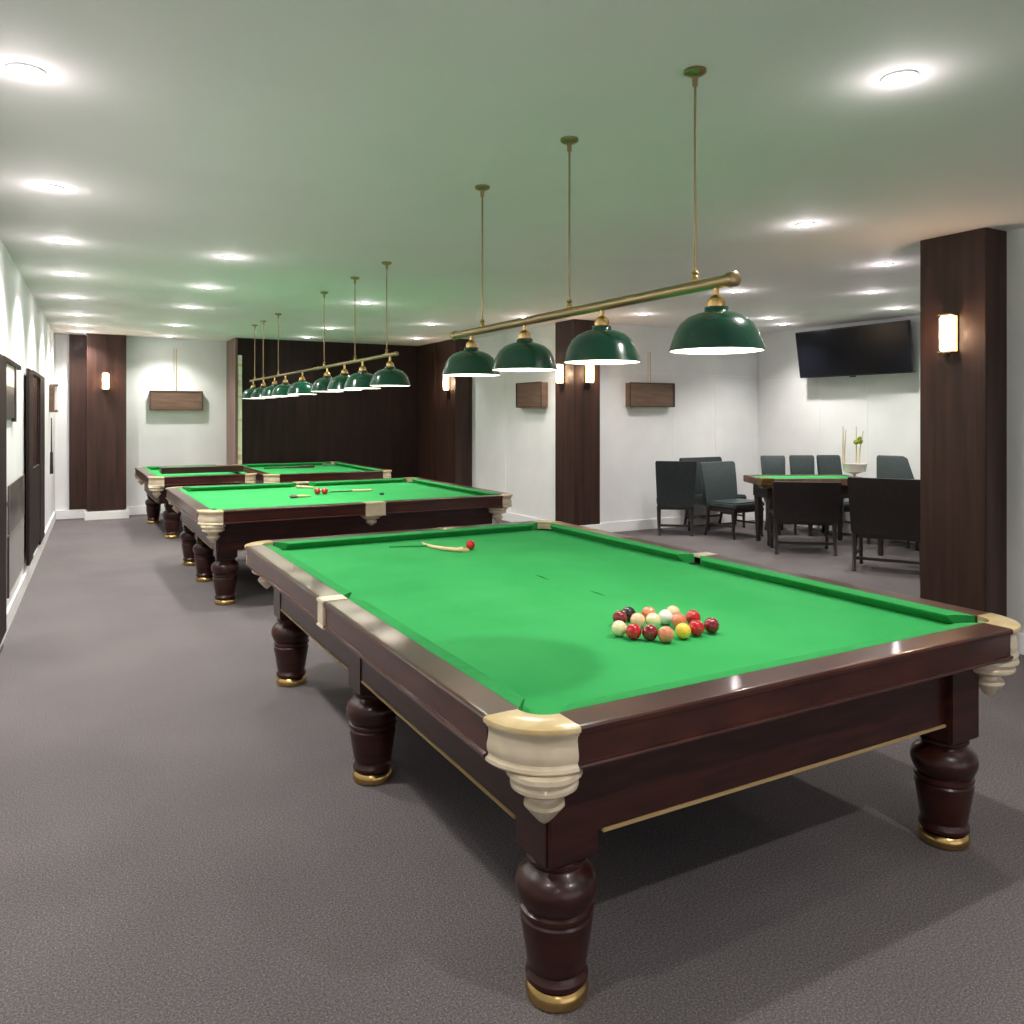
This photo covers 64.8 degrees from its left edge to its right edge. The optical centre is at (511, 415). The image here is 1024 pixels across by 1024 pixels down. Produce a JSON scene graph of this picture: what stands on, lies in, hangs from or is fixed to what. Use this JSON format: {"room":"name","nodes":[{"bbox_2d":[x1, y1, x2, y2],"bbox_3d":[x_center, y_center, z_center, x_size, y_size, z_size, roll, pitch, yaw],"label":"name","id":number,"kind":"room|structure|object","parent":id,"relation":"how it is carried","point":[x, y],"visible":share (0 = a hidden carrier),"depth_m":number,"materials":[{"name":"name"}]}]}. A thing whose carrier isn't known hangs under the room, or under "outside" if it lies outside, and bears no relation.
{"room":"games hall","nodes":[
{"label":"games hall","id":0,"kind":"room"},
{"bbox_2d":[0,239,54,606],"bbox_3d":[-2.910,0.175,4.102,0.150,2.950,20.019,0,0,-27],"label":"wall","id":1,"kind":"structure","parent":0,"point":[27,338],"depth_m":7.58,"materials":[{"name":"white paint"}]},
{"bbox_2d":[0,354,21,643],"bbox_3d":[-3.848,0.557,6.156,0.047,1.985,2.102,0,0,-28],"label":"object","id":2,"kind":"object","parent":1,"relation":"attached to","point":[8,368],"visible":1,"depth_m":5.70,"materials":[{"name":"brown metal"}]},
{"bbox_2d":[7,363,13,387],"bbox_3d":[-3.893,-0.315,6.223,0.019,0.169,0.940,0,0,-27],"label":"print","id":3,"kind":"object","parent":2,"relation":"on","point":[10,366],"depth_m":6.36},
{"bbox_2d":[7,386,13,417],"bbox_3d":[-3.893,-0.104,6.223,0.019,0.249,0.940,0,0,-27],"label":"glass pane","id":4,"kind":"object","parent":2,"relation":"attached to","point":[10,389],"depth_m":6.36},
{"bbox_2d":[7,474,24,598],"bbox_3d":[-4.124,0.950,6.699,0.039,0.840,1.482,0,0,-27],"label":"wall panel","id":5,"kind":"object","parent":1,"relation":"attached to","point":[16,489],"visible":0.93,"depth_m":6.57,"materials":[{"name":"grey"}]},
{"bbox_2d":[0,510,55,647],"bbox_3d":[-2.835,1.577,4.144,0.021,0.145,20.014,0,0,-27],"label":"baseboard","id":6,"kind":"structure","parent":1,"relation":"attached to","point":[19,592],"depth_m":7.62,"materials":[{"name":"white"}]},
{"bbox_2d":[26,368,44,565],"bbox_3d":[-5.196,0.505,8.810,0.047,1.950,2.552,0,0,-27],"label":"door","id":7,"kind":"structure","parent":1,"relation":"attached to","point":[35,382],"depth_m":8.61,"materials":[{"name":"brown wood"}]},
{"bbox_2d":[50,418,52,473],"bbox_3d":[-6.345,0.415,11.118,0.044,0.770,0.044,0,0,-29],"label":"billiard cue","id":8,"kind":"object","parent":1,"relation":"attached to","point":[51,452],"visible":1,"depth_m":11.11,"materials":[{"name":"brown wood"}]},
{"bbox_2d":[49,384,57,411],"bbox_3d":[-6.567,-0.250,11.566,0.109,0.400,0.180,0,0,-29],"label":"wall light","id":9,"kind":"object","parent":1,"relation":"attached to","point":[52,390],"visible":1,"depth_m":11.49,"materials":[{"name":"brown wood"}]},
{"bbox_2d":[55,334,225,509],"bbox_3d":[-6.407,0.175,13.486,3.130,2.950,0.200,0,0,-29],"label":"wall","id":10,"kind":"structure","parent":0,"point":[153,438],"depth_m":13.64,"materials":[{"name":"white paint"}]},
{"bbox_2d":[69,333,125,510],"bbox_3d":[-6.670,0.102,12.996,0.805,2.805,0.399,0,0,-29],"label":"pillar","id":11,"kind":"structure","parent":10,"relation":"attached to","point":[97,417],"depth_m":12.91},
{"bbox_2d":[102,372,108,391],"bbox_3d":[-6.461,-0.531,12.832,0.100,0.313,0.088,0,0,-29],"label":"wall sconce","id":12,"kind":"object","parent":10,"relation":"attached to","point":[105,375],"visible":1,"depth_m":12.80,"materials":[{"name":"white glass"}]},
{"bbox_2d":[56,505,181,520],"bbox_3d":[-6.029,1.577,13.330,2.619,0.145,0.439,0,0,-29],"label":"baseboard","id":13,"kind":"structure","parent":10,"relation":"attached to","point":[130,510],"depth_m":12.91,"materials":[{"name":"white"}]},
{"bbox_2d":[150,349,202,411],"bbox_3d":[-5.701,-0.605,13.707,0.840,1.070,0.098,0,0,-29],"label":"wall panel","id":14,"kind":"object","parent":10,"relation":"attached to","point":[160,401],"visible":1,"depth_m":13.68,"materials":[{"name":"brown wood"}]},
{"bbox_2d":[238,338,417,477],"bbox_3d":[-3.405,0.175,14.672,3.270,2.950,0.950,0,0,-29],"label":"wall","id":15,"kind":"structure","parent":0,"point":[378,428],"depth_m":14.22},
{"bbox_2d":[226,338,237,464],"bbox_3d":[-4.787,0.175,13.796,0.038,2.950,0.833,0,0,-29],"label":"trim","id":16,"kind":"structure","parent":15,"relation":"attached to","point":[231,345],"depth_m":13.65,"materials":[{"name":"brown wood"}]},
{"bbox_2d":[238,355,241,463],"bbox_3d":[-4.543,0.320,13.474,0.065,2.660,0.034,0,0,-29],"label":"trim","id":17,"kind":"structure","parent":15,"relation":"attached to","point":[239,356],"depth_m":13.46,"materials":[{"name":"beige stone"}]},
{"bbox_2d":[418,339,471,486],"bbox_3d":[-1.270,0.175,14.918,0.700,2.950,2.600,0,0,-29],"label":"wall","id":18,"kind":"structure","parent":0,"point":[425,352],"depth_m":14.25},
{"bbox_2d":[434,339,455,483],"bbox_3d":[-1.165,0.175,13.993,0.017,2.950,0.878,0,0,-29],"label":"trim","id":19,"kind":"structure","parent":18,"relation":"attached to","point":[449,345],"depth_m":13.81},
{"bbox_2d":[443,376,449,391],"bbox_3d":[-1.127,-0.546,13.818,0.088,0.313,0.100,0,0,-29],"label":"wall sconce","id":20,"kind":"object","parent":18,"relation":"attached to","point":[446,379],"visible":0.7,"depth_m":13.78,"materials":[{"name":"white glass"}]},
{"bbox_2d":[0,0,1023,345],"bbox_3d":[1.537,-1.350,6.694,11.600,0.100,20.200,0,0,-29],"label":"ceiling","id":21,"kind":"structure","parent":0,"point":[315,145],"depth_m":4.00,"materials":[{"name":"paint"}]},
{"bbox_2d":[5,63,45,78],"bbox_3d":[-1.828,-1.296,3.035,0.132,0.007,0.132,0,0,-29],"label":"recessed light","id":22,"kind":"object","parent":21,"relation":"in","point":[19,69],"visible":1,"depth_m":3.03,"materials":[{"name":"white"}]},
{"bbox_2d":[38,184,63,190],"bbox_3d":[-2.621,-1.296,4.588,0.132,0.007,0.132,0,0,-29],"label":"recessed light","id":23,"kind":"object","parent":21,"relation":"in","point":[49,187],"visible":1,"depth_m":4.58,"materials":[{"name":"white"}]},
{"bbox_2d":[52,239,71,243],"bbox_3d":[-3.349,-1.296,6.005,0.132,0.007,0.132,0,0,-29],"label":"recessed light","id":24,"kind":"object","parent":21,"relation":"in","point":[53,240],"visible":1,"depth_m":6.00,"materials":[{"name":"white"}]},
{"bbox_2d":[61,273,76,275],"bbox_3d":[-4.064,-1.296,7.404,0.132,0.007,0.132,0,0,-29],"label":"recessed light","id":25,"kind":"object","parent":21,"relation":"in","point":[66,274],"visible":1,"depth_m":7.41,"materials":[{"name":"white"}]},
{"bbox_2d":[200,286,213,288],"bbox_3d":[-3.081,-1.296,8.151,0.132,0.007,0.132,0,0,-29],"label":"recessed light","id":26,"kind":"object","parent":21,"relation":"in","point":[206,287],"visible":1,"depth_m":8.15,"materials":[{"name":"white"}]},
{"bbox_2d":[222,256,237,258],"bbox_3d":[-2.310,-1.296,6.611,0.132,0.007,0.132,0,0,-29],"label":"recessed light","id":27,"kind":"object","parent":21,"relation":"in","point":[224,257],"visible":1,"depth_m":6.61,"materials":[{"name":"white"}]},
{"bbox_2d":[241,313,317,398],"bbox_3d":[-2.976,-0.772,10.275,0.344,1.055,3.478,0,0,-29],"label":"pendant light","id":28,"kind":"object","parent":21,"relation":"hanging from","point":[302,387],"visible":1,"depth_m":10.27,"materials":[{"name":"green metal"}]},
{"bbox_2d":[310,261,410,391],"bbox_3d":[-1.517,-0.775,7.655,0.344,1.050,2.376,0,0,-29],"label":"pendant light","id":29,"kind":"object","parent":21,"relation":"hanging from","point":[389,376],"visible":1,"depth_m":7.29,"materials":[{"name":"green metal"}]},
{"bbox_2d":[442,65,765,376],"bbox_3d":[0.236,-0.767,3.850,0.344,1.065,2.431,0,0,-29],"label":"pendant light","id":30,"kind":"object","parent":21,"relation":"hanging from","point":[717,330],"visible":1,"depth_m":3.44,"materials":[{"name":"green metal"}]},
{"bbox_2d":[796,222,815,226],"bbox_3d":[1.994,-1.296,5.473,0.132,0.007,0.132,0,0,-29],"label":"recessed light","id":31,"kind":"object","parent":21,"relation":"in","point":[803,224],"visible":1,"depth_m":5.47,"materials":[{"name":"white"}]},
{"bbox_2d":[877,263,893,265],"bbox_3d":[3.197,-1.296,6.916,0.132,0.007,0.132,0,0,-29],"label":"recessed light","id":32,"kind":"object","parent":21,"relation":"in","point":[880,264],"visible":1,"depth_m":6.92,"materials":[{"name":"white"}]},
{"bbox_2d":[881,70,918,85],"bbox_3d":[1.489,-1.296,3.097,0.132,0.007,0.132,0,0,-29],"label":"recessed light","id":33,"kind":"object","parent":21,"relation":"in","point":[901,77],"visible":1,"depth_m":3.09,"materials":[{"name":"white"}]},
{"bbox_2d":[0,512,1023,1023],"bbox_3d":[1.537,1.700,6.694,11.600,0.100,20.200,0,0,-29],"label":"floor","id":34,"kind":"structure","parent":0,"point":[188,835],"depth_m":3.04,"materials":[{"name":"carpet"}]},
{"bbox_2d":[134,464,256,538],"bbox_3d":[-4.709,1.224,11.886,1.396,0.851,2.566,0,0,-29],"label":"table","id":35,"kind":"object","parent":34,"relation":"on","point":[155,483],"visible":0.66,"depth_m":10.87,"materials":[{"name":"brown wood"}]},
{"bbox_2d":[143,467,160,476],"bbox_3d":[-5.193,0.824,11.616,0.062,0.049,2.178,0,0,-29],"label":"cushion","id":36,"kind":"object","parent":35,"relation":"on","point":[145,469],"depth_m":11.37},
{"bbox_2d":[148,465,207,469],"bbox_3d":[-5.263,0.824,12.881,1.008,0.049,0.062,0,0,-29],"label":"cushion","id":37,"kind":"object","parent":35,"relation":"on","point":[149,467],"depth_m":12.72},
{"bbox_2d":[159,465,242,473],"bbox_3d":[-4.385,0.756,11.408,1.080,0.083,0.300,0,0,-29],"label":"wooden board","id":38,"kind":"object","parent":35,"relation":"on","point":[210,468],"visible":1,"depth_m":11.29,"materials":[{"name":"brown wood"}]},
{"bbox_2d":[233,461,391,482],"bbox_3d":[-3.175,1.224,12.523,1.856,0.851,2.746,0,0,-29],"label":"table","id":39,"kind":"object","parent":34,"relation":"on","point":[337,470],"visible":0.26,"depth_m":11.78,"materials":[{"name":"fabric"}]},
{"bbox_2d":[243,462,329,466],"bbox_3d":[-3.773,0.824,13.596,1.468,0.049,0.062,0,0,-29],"label":"cushion","id":40,"kind":"object","parent":39,"relation":"on","point":[303,463],"depth_m":13.54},
{"bbox_2d":[264,465,314,468],"bbox_3d":[-3.593,0.828,13.027,0.801,0.040,0.040,0,0,-26],"label":"billiard cue","id":41,"kind":"object","parent":39,"relation":"on","point":[302,466],"visible":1,"depth_m":13.06,"materials":[{"name":"brown wood"}]},
{"bbox_2d":[334,462,380,470],"bbox_3d":[-2.490,0.824,12.904,0.062,0.049,2.358,0,0,-29],"label":"cushion","id":42,"kind":"object","parent":39,"relation":"on","point":[339,464],"depth_m":12.94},
{"bbox_2d":[166,477,512,605],"bbox_3d":[-1.915,1.224,8.606,3.046,0.852,2.720,0,0,-29],"label":"table","id":43,"kind":"object","parent":34,"relation":"on","point":[218,521],"visible":0.82,"depth_m":7.77,"materials":[{"name":"fabric"}]},
{"bbox_2d":[178,488,215,509],"bbox_3d":[-3.119,0.824,7.935,0.062,0.049,2.328,0,0,-29],"label":"cushion","id":44,"kind":"object","parent":43,"relation":"on","point":[202,503],"depth_m":7.70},
{"bbox_2d":[184,483,295,490],"bbox_3d":[-3.116,0.824,9.326,1.260,0.049,0.062,0,0,-29],"label":"cushion","id":45,"kind":"object","parent":43,"relation":"on","point":[267,485],"depth_m":9.29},
{"bbox_2d":[223,502,353,509],"bbox_3d":[-1.935,0.824,7.205,1.260,0.049,0.062,0,0,-29],"label":"cushion","id":46,"kind":"object","parent":43,"relation":"on","point":[350,502],"depth_m":7.11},
{"bbox_2d":[289,494,310,497],"bbox_3d":[-2.189,0.832,8.350,0.221,0.035,0.060,0,0,-29],"label":"brush","id":47,"kind":"object","parent":43,"relation":"on","point":[295,495],"visible":1,"depth_m":8.33,"materials":[{"name":"brown"}]},
{"bbox_2d":[295,485,313,487],"bbox_3d":[-2.429,0.832,9.449,0.221,0.035,0.060,0,0,11],"label":"brush","id":48,"kind":"object","parent":43,"relation":"on","point":[296,486],"visible":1,"depth_m":9.44,"materials":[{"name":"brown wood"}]},
{"bbox_2d":[314,488,320,494],"bbox_3d":[-2.098,0.815,8.698,0.070,0.070,0.070,0,0,-29],"label":"ball","id":49,"kind":"object","parent":43,"relation":"on","point":[317,491],"visible":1,"depth_m":8.67,"materials":[{"name":"red"}]},
{"bbox_2d":[321,488,327,493],"bbox_3d":[-2.023,0.815,8.717,0.070,0.070,0.070,0,0,-29],"label":"ball","id":50,"kind":"object","parent":43,"relation":"on","point":[324,490],"visible":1,"depth_m":8.69,"materials":[{"name":"red"}]},
{"bbox_2d":[329,489,371,491],"bbox_3d":[-1.798,0.835,8.972,0.473,0.026,0.026,0,0,-22],"label":"billiard cue","id":51,"kind":"object","parent":43,"relation":"on","point":[357,490],"visible":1,"depth_m":8.99,"materials":[{"name":"brown"}]},
{"bbox_2d":[309,478,405,485],"bbox_3d":[-1.890,0.824,10.009,1.250,0.049,0.062,0,0,-29],"label":"cushion","id":52,"kind":"object","parent":43,"relation":"on","point":[392,480],"depth_m":9.98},
{"bbox_2d":[412,478,500,494],"bbox_3d":[-0.710,0.824,9.277,0.062,0.049,2.328,0,0,-29],"label":"cushion","id":53,"kind":"object","parent":43,"relation":"on","point":[439,485],"depth_m":9.18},
{"bbox_2d":[244,520,1020,1012],"bbox_3d":[0.158,1.224,4.112,2.327,0.852,3.581,0,0,-29],"label":"table","id":54,"kind":"object","parent":34,"relation":"on","point":[503,654],"visible":0.99,"depth_m":2.90,"materials":[{"name":"fabric"}]},
{"bbox_2d":[265,545,350,597],"bbox_3d":[-1.115,0.824,4.306,0.062,0.049,1.615,0,0,-29],"label":"cushion","id":55,"kind":"object","parent":54,"relation":"on","point":[316,576],"depth_m":4.12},
{"bbox_2d":[274,522,536,549],"bbox_3d":[-0.643,0.824,5.550,1.935,0.049,0.062,0,0,-29],"label":"cushion","id":56,"kind":"object","parent":54,"relation":"on","point":[356,540],"depth_m":5.48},
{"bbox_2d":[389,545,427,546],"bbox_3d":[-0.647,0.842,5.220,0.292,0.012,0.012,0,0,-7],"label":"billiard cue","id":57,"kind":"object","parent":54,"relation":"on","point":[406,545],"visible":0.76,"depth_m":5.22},
{"bbox_2d":[348,598,524,710],"bbox_3d":[-0.327,0.824,2.890,0.062,0.049,1.530,0,0,-29],"label":"cushion","id":58,"kind":"object","parent":54,"relation":"on","point":[502,693],"depth_m":2.67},
{"bbox_2d":[421,542,468,551],"bbox_3d":[-0.463,0.833,5.171,0.471,0.032,0.105,0,0,44],"label":"billiard cue","id":59,"kind":"object","parent":54,"relation":"on","point":[454,549],"visible":1,"depth_m":5.04,"materials":[{"name":"brown wood"}]},
{"bbox_2d":[466,540,474,549],"bbox_3d":[-0.264,0.819,5.118,0.061,0.061,0.061,0,0,-29],"label":"ball","id":60,"kind":"object","parent":54,"relation":"on","point":[470,544],"visible":0.98,"depth_m":5.10,"materials":[{"name":"red"}]},
{"bbox_2d":[611,620,626,636],"bbox_3d":[0.412,0.819,3.107,0.061,0.061,0.061,0,0,-29],"label":"ball","id":61,"kind":"object","parent":54,"relation":"on","point":[618,628],"visible":0.95,"depth_m":3.08,"materials":[{"name":"beige"}]},
{"bbox_2d":[612,610,627,622],"bbox_3d":[0.437,0.819,3.268,0.061,0.061,0.061,0,0,-29],"label":"ball","id":62,"kind":"object","parent":54,"relation":"on","point":[621,615],"visible":0.67,"depth_m":3.25,"materials":[{"name":"red"}]},
{"bbox_2d":[550,523,693,562],"bbox_3d":[0.648,0.824,5.322,0.062,0.049,1.555,0,0,-29],"label":"cushion","id":63,"kind":"object","parent":54,"relation":"on","point":[652,550],"depth_m":5.17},
{"bbox_2d":[622,606,635,621],"bbox_3d":[0.482,0.819,3.334,0.061,0.061,0.061,0,0,-29],"label":"ball","id":64,"kind":"object","parent":54,"relation":"on","point":[629,611],"visible":0.64,"depth_m":3.31,"materials":[{"name":"black"}]},
{"bbox_2d":[625,623,641,639],"bbox_3d":[0.462,0.819,3.064,0.061,0.061,0.061,0,0,-29],"label":"ball","id":65,"kind":"object","parent":54,"relation":"on","point":[633,631],"visible":1,"depth_m":3.04,"materials":[{"name":"red"}]},
{"bbox_2d":[630,613,644,627],"bbox_3d":[0.503,0.819,3.228,0.061,0.061,0.061,0,0,-29],"label":"ball","id":66,"kind":"object","parent":54,"relation":"on","point":[637,618],"visible":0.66,"depth_m":3.21,"materials":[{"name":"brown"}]},
{"bbox_2d":[641,606,655,618],"bbox_3d":[0.565,0.819,3.333,0.061,0.061,0.061,0,0,-29],"label":"ball","id":67,"kind":"object","parent":54,"relation":"on","point":[646,610],"visible":0.52,"depth_m":3.31,"materials":[{"name":"orange"}]},
{"bbox_2d":[642,624,657,640],"bbox_3d":[0.522,0.819,3.050,0.061,0.061,0.061,0,0,-29],"label":"ball","id":68,"kind":"object","parent":54,"relation":"on","point":[649,631],"visible":1,"depth_m":3.03,"materials":[{"name":"red"}]},
{"bbox_2d":[645,613,660,627],"bbox_3d":[0.564,0.819,3.228,0.061,0.061,0.061,0,0,-29],"label":"ball","id":69,"kind":"object","parent":54,"relation":"on","point":[654,619],"visible":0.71,"depth_m":3.21,"materials":[{"name":"beige"}]},
{"bbox_2d":[658,609,672,624],"bbox_3d":[0.625,0.819,3.284,0.061,0.061,0.061,0,0,-29],"label":"ball","id":70,"kind":"object","parent":54,"relation":"on","point":[665,615],"visible":0.88,"depth_m":3.26,"materials":[{"name":"white"}]},
{"bbox_2d":[658,626,673,642],"bbox_3d":[0.577,0.819,3.021,0.061,0.061,0.061,0,0,-29],"label":"ball","id":71,"kind":"object","parent":54,"relation":"on","point":[665,633],"visible":1,"depth_m":3.00,"materials":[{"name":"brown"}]},
{"bbox_2d":[667,605,679,614],"bbox_3d":[0.668,0.819,3.352,0.061,0.061,0.061,0,0,-29],"label":"ball","id":72,"kind":"object","parent":54,"relation":"on","point":[672,608],"visible":0.41,"depth_m":3.33,"materials":[{"name":"beige"}]},
{"bbox_2d":[671,613,686,627],"bbox_3d":[0.666,0.819,3.220,0.061,0.061,0.061,0,0,-29],"label":"ball","id":73,"kind":"object","parent":54,"relation":"on","point":[677,618],"visible":0.76,"depth_m":3.20,"materials":[{"name":"orange"}]},
{"bbox_2d":[675,623,690,638],"bbox_3d":[0.651,0.819,3.071,0.061,0.061,0.061,0,0,-29],"label":"ball","id":74,"kind":"object","parent":54,"relation":"on","point":[682,630],"visible":1,"depth_m":3.05,"materials":[{"name":"yellow"}]},
{"bbox_2d":[685,610,700,623],"bbox_3d":[0.735,0.819,3.276,0.061,0.061,0.061,0,0,-29],"label":"ball","id":75,"kind":"object","parent":54,"relation":"on","point":[691,615],"visible":0.74,"depth_m":3.26,"materials":[{"name":"red"}]},
{"bbox_2d":[689,620,704,635],"bbox_3d":[0.712,0.819,3.114,0.061,0.061,0.061,0,0,-29],"label":"ball","id":76,"kind":"object","parent":54,"relation":"on","point":[697,627],"visible":0.91,"depth_m":3.09,"materials":[{"name":"red"}]},
{"bbox_2d":[704,617,719,633],"bbox_3d":[0.779,0.819,3.151,0.061,0.061,0.061,0,0,-29],"label":"ball","id":77,"kind":"object","parent":54,"relation":"on","point":[711,625],"visible":0.96,"depth_m":3.13,"materials":[{"name":"red"}]},
{"bbox_2d":[560,623,979,711],"bbox_3d":[0.959,0.824,2.674,1.935,0.049,0.062,0,0,-29],"label":"cushion","id":78,"kind":"object","parent":54,"relation":"on","point":[720,676],"depth_m":2.55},
{"bbox_2d":[700,556,974,623],"bbox_3d":[1.436,0.824,3.907,0.062,0.049,1.590,0,0,-29],"label":"cushion","id":79,"kind":"object","parent":54,"relation":"on","point":[910,609],"depth_m":3.73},
{"bbox_2d":[655,461,696,535],"bbox_3d":[2.280,1.138,11.296,0.552,1.037,0.643,0,0,9],"label":"chair","id":80,"kind":"object","parent":34,"relation":"on","point":[675,480],"visible":1,"depth_m":11.04,"materials":[{"name":"grey leather"}]},
{"bbox_2d":[679,457,745,530],"bbox_3d":[2.983,1.143,11.988,0.812,1.027,0.643,0,0,-29],"label":"chair","id":81,"kind":"object","parent":34,"relation":"on","point":[698,500],"visible":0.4,"depth_m":12.09,"materials":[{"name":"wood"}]},
{"bbox_2d":[698,461,764,539],"bbox_3d":[3.028,1.153,11.120,0.672,1.007,0.643,0,0,-33],"label":"chair","id":82,"kind":"object","parent":34,"relation":"on","point":[718,480],"visible":0.91,"depth_m":11.17,"materials":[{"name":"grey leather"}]},
{"bbox_2d":[760,456,796,534],"bbox_3d":[3.796,1.118,11.439,0.342,1.077,0.643,0,0,-3],"label":"chair","id":83,"kind":"object","parent":34,"relation":"on","point":[770,465],"visible":0.31,"depth_m":11.67,"materials":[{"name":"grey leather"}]},
{"bbox_2d":[743,474,863,545],"bbox_3d":[3.804,1.217,10.460,1.406,0.866,0.726,0,0,-3],"label":"table","id":84,"kind":"object","parent":34,"relation":"on","point":[762,484],"visible":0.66,"depth_m":10.42,"materials":[{"name":"brown wood"}]},
{"bbox_2d":[842,426,866,476],"bbox_3d":[4.371,0.468,10.299,0.300,0.660,0.300,0,0,-29],"label":"potted plant","id":85,"kind":"object","parent":84,"relation":"on","point":[853,468],"visible":0.96,"depth_m":10.28,"materials":[{"name":"beige"}]},
{"bbox_2d":[769,481,841,555],"bbox_3d":[3.519,1.218,9.767,0.772,0.877,0.643,0,0,11],"label":"chair","id":86,"kind":"object","parent":34,"relation":"on","point":[794,503],"visible":1,"depth_m":9.52,"materials":[{"name":"black leather"}]},
{"bbox_2d":[789,455,824,535],"bbox_3d":[4.181,1.113,11.344,0.342,1.087,0.643,0,0,-3],"label":"chair","id":87,"kind":"object","parent":34,"relation":"on","point":[799,464],"visible":0.21,"depth_m":11.57,"materials":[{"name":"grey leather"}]},
{"bbox_2d":[816,455,857,537],"bbox_3d":[4.541,1.108,11.213,0.372,1.097,0.643,0,0,-3],"label":"chair","id":88,"kind":"object","parent":34,"relation":"on","point":[826,464],"visible":0.22,"depth_m":11.44,"materials":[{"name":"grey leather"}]},
{"bbox_2d":[847,477,919,576],"bbox_3d":[4.020,1.153,8.597,0.752,1.007,0.643,0,0,31],"label":"chair","id":89,"kind":"object","parent":34,"relation":"on","point":[879,508],"visible":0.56,"depth_m":8.38,"materials":[{"name":"black leather"}]},
{"bbox_2d":[867,455,913,547],"bbox_3d":[4.943,1.093,10.420,0.592,1.127,0.643,0,0,41],"label":"chair","id":90,"kind":"object","parent":34,"relation":"on","point":[888,466],"visible":0.19,"depth_m":10.64,"materials":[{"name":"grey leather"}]},
{"bbox_2d":[877,479,918,555],"bbox_3d":[4.860,1.220,9.318,1.000,0.860,1.150,0,0,-29],"label":"table","id":91,"kind":"object","parent":34,"relation":"on","point":[880,542],"visible":0.14,"depth_m":9.50,"materials":[{"name":"brown wood"}]},
{"bbox_2d":[472,324,554,520],"bbox_3d":[0.125,0.175,12.517,0.200,2.950,2.949,0,0,-29],"label":"wall","id":92,"kind":"structure","parent":0,"point":[530,433],"depth_m":12.47,"materials":[{"name":"white paint"}]},
{"bbox_2d":[505,333,505,492],"bbox_3d":[-0.101,0.102,12.711,0.006,2.805,0.008,0,0,-29],"label":"trim","id":93,"kind":"structure","parent":92,"relation":"attached to","point":[505,333],"depth_m":12.71,"materials":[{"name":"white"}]},
{"bbox_2d":[516,381,547,408],"bbox_3d":[0.288,-0.295,11.893,0.118,0.390,0.740,0,0,-29],"label":"wall panel","id":94,"kind":"object","parent":92,"relation":"attached to","point":[528,394],"visible":1,"depth_m":11.78,"materials":[{"name":"brown wood"}]},
{"bbox_2d":[555,319,599,524],"bbox_3d":[0.905,0.091,11.167,0.430,2.783,0.470,0,0,-29],"label":"column","id":95,"kind":"structure","parent":92,"relation":"attached to","point":[577,403],"depth_m":10.99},
{"bbox_2d":[555,363,563,386],"bbox_3d":[0.656,-0.556,11.079,0.088,0.313,0.100,0,0,-29],"label":"wall sconce","id":96,"kind":"object","parent":95,"relation":"attached to","point":[560,372],"visible":0.95,"depth_m":11.05,"materials":[{"name":"white glass"}]},
{"bbox_2d":[585,365,593,385],"bbox_3d":[1.055,-0.556,10.929,0.100,0.313,0.088,0,0,-29],"label":"wall sconce","id":97,"kind":"object","parent":95,"relation":"attached to","point":[589,369],"visible":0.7,"depth_m":10.90,"materials":[{"name":"white glass"}]},
{"bbox_2d":[600,324,757,522],"bbox_3d":[2.473,0.175,12.109,3.495,2.950,0.150,0,0,-29],"label":"wall","id":98,"kind":"structure","parent":0,"point":[632,440],"depth_m":11.92,"materials":[{"name":"white paint"}]},
{"bbox_2d":[625,352,674,408],"bbox_3d":[2.004,-0.515,11.692,0.820,0.820,0.118,0,0,-29],"label":"wall panel","id":99,"kind":"object","parent":98,"relation":"attached to","point":[650,395],"visible":1,"depth_m":11.63,"materials":[{"name":"brown wood"}]},
{"bbox_2d":[643,373,750,516],"bbox_3d":[2.770,0.438,12.186,2.300,2.135,0.004,0,0,-29],"label":"trim","id":100,"kind":"structure","parent":98,"relation":"attached to","point":[643,373],"depth_m":12.33,"materials":[{"name":"white"}]},
{"bbox_2d":[758,315,919,520],"bbox_3d":[5.407,0.175,10.278,0.150,2.950,5.895,0,0,-29],"label":"wall","id":101,"kind":"structure","parent":0,"point":[788,410],"depth_m":11.55,"materials":[{"name":"white paint"}]},
{"bbox_2d":[492,511,914,542],"bbox_3d":[2.961,1.567,10.749,3.664,0.165,8.780,0,0,-29],"label":"baseboard","id":102,"kind":"structure","parent":101,"relation":"attached to","point":[620,526],"depth_m":11.84,"materials":[{"name":"white"}]},
{"bbox_2d":[762,372,919,477],"bbox_3d":[5.216,0.473,10.460,0.006,2.063,5.200,0,0,-29],"label":"trim","id":103,"kind":"structure","parent":101,"relation":"attached to","point":[917,372],"depth_m":11.12,"materials":[{"name":"white"}]},
{"bbox_2d":[795,320,915,377],"bbox_3d":[4.701,-0.871,11.049,0.330,0.687,1.800,0,0,-29],"label":"television","id":104,"kind":"object","parent":101,"relation":"attached to","point":[879,348],"visible":1,"depth_m":10.89,"materials":[{"name":"black plastic"}]},
{"bbox_2d":[842,463,866,476],"bbox_3d":[4.371,0.705,10.299,0.300,0.185,0.300,0,0,-29],"label":"bowl","id":105,"kind":"object","parent":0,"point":[853,468],"depth_m":10.20,"materials":[{"name":"white ceramic"}]},
{"bbox_2d":[1006,228,1023,632],"bbox_3d":[5.446,0.175,2.347,0.180,2.950,8.600,0,0,-29],"label":"wall","id":106,"kind":"structure","parent":0,"point":[1015,238],"depth_m":5.62,"materials":[{"name":"white paint"}]},
{"bbox_2d":[920,227,1006,616],"bbox_3d":[3.335,0.175,5.881,0.430,2.950,0.490,0,0,-29],"label":"column","id":107,"kind":"structure","parent":106,"relation":"attached to","point":[963,395],"depth_m":5.69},
{"bbox_2d":[938,313,957,357],"bbox_3d":[3.107,-0.567,5.754,0.088,0.313,0.100,0,0,-29],"label":"wall sconce","id":108,"kind":"object","parent":107,"relation":"attached to","point":[948,323],"visible":1,"depth_m":5.73,"materials":[{"name":"white glass"}]},
{"bbox_2d":[1016,632,1023,654],"bbox_3d":[5.412,1.577,2.196,0.024,0.145,7.970,0,0,-29],"label":"baseboard","id":109,"kind":"structure","parent":106,"relation":"attached to","point":[1020,636],"depth_m":5.58,"materials":[{"name":"white"}]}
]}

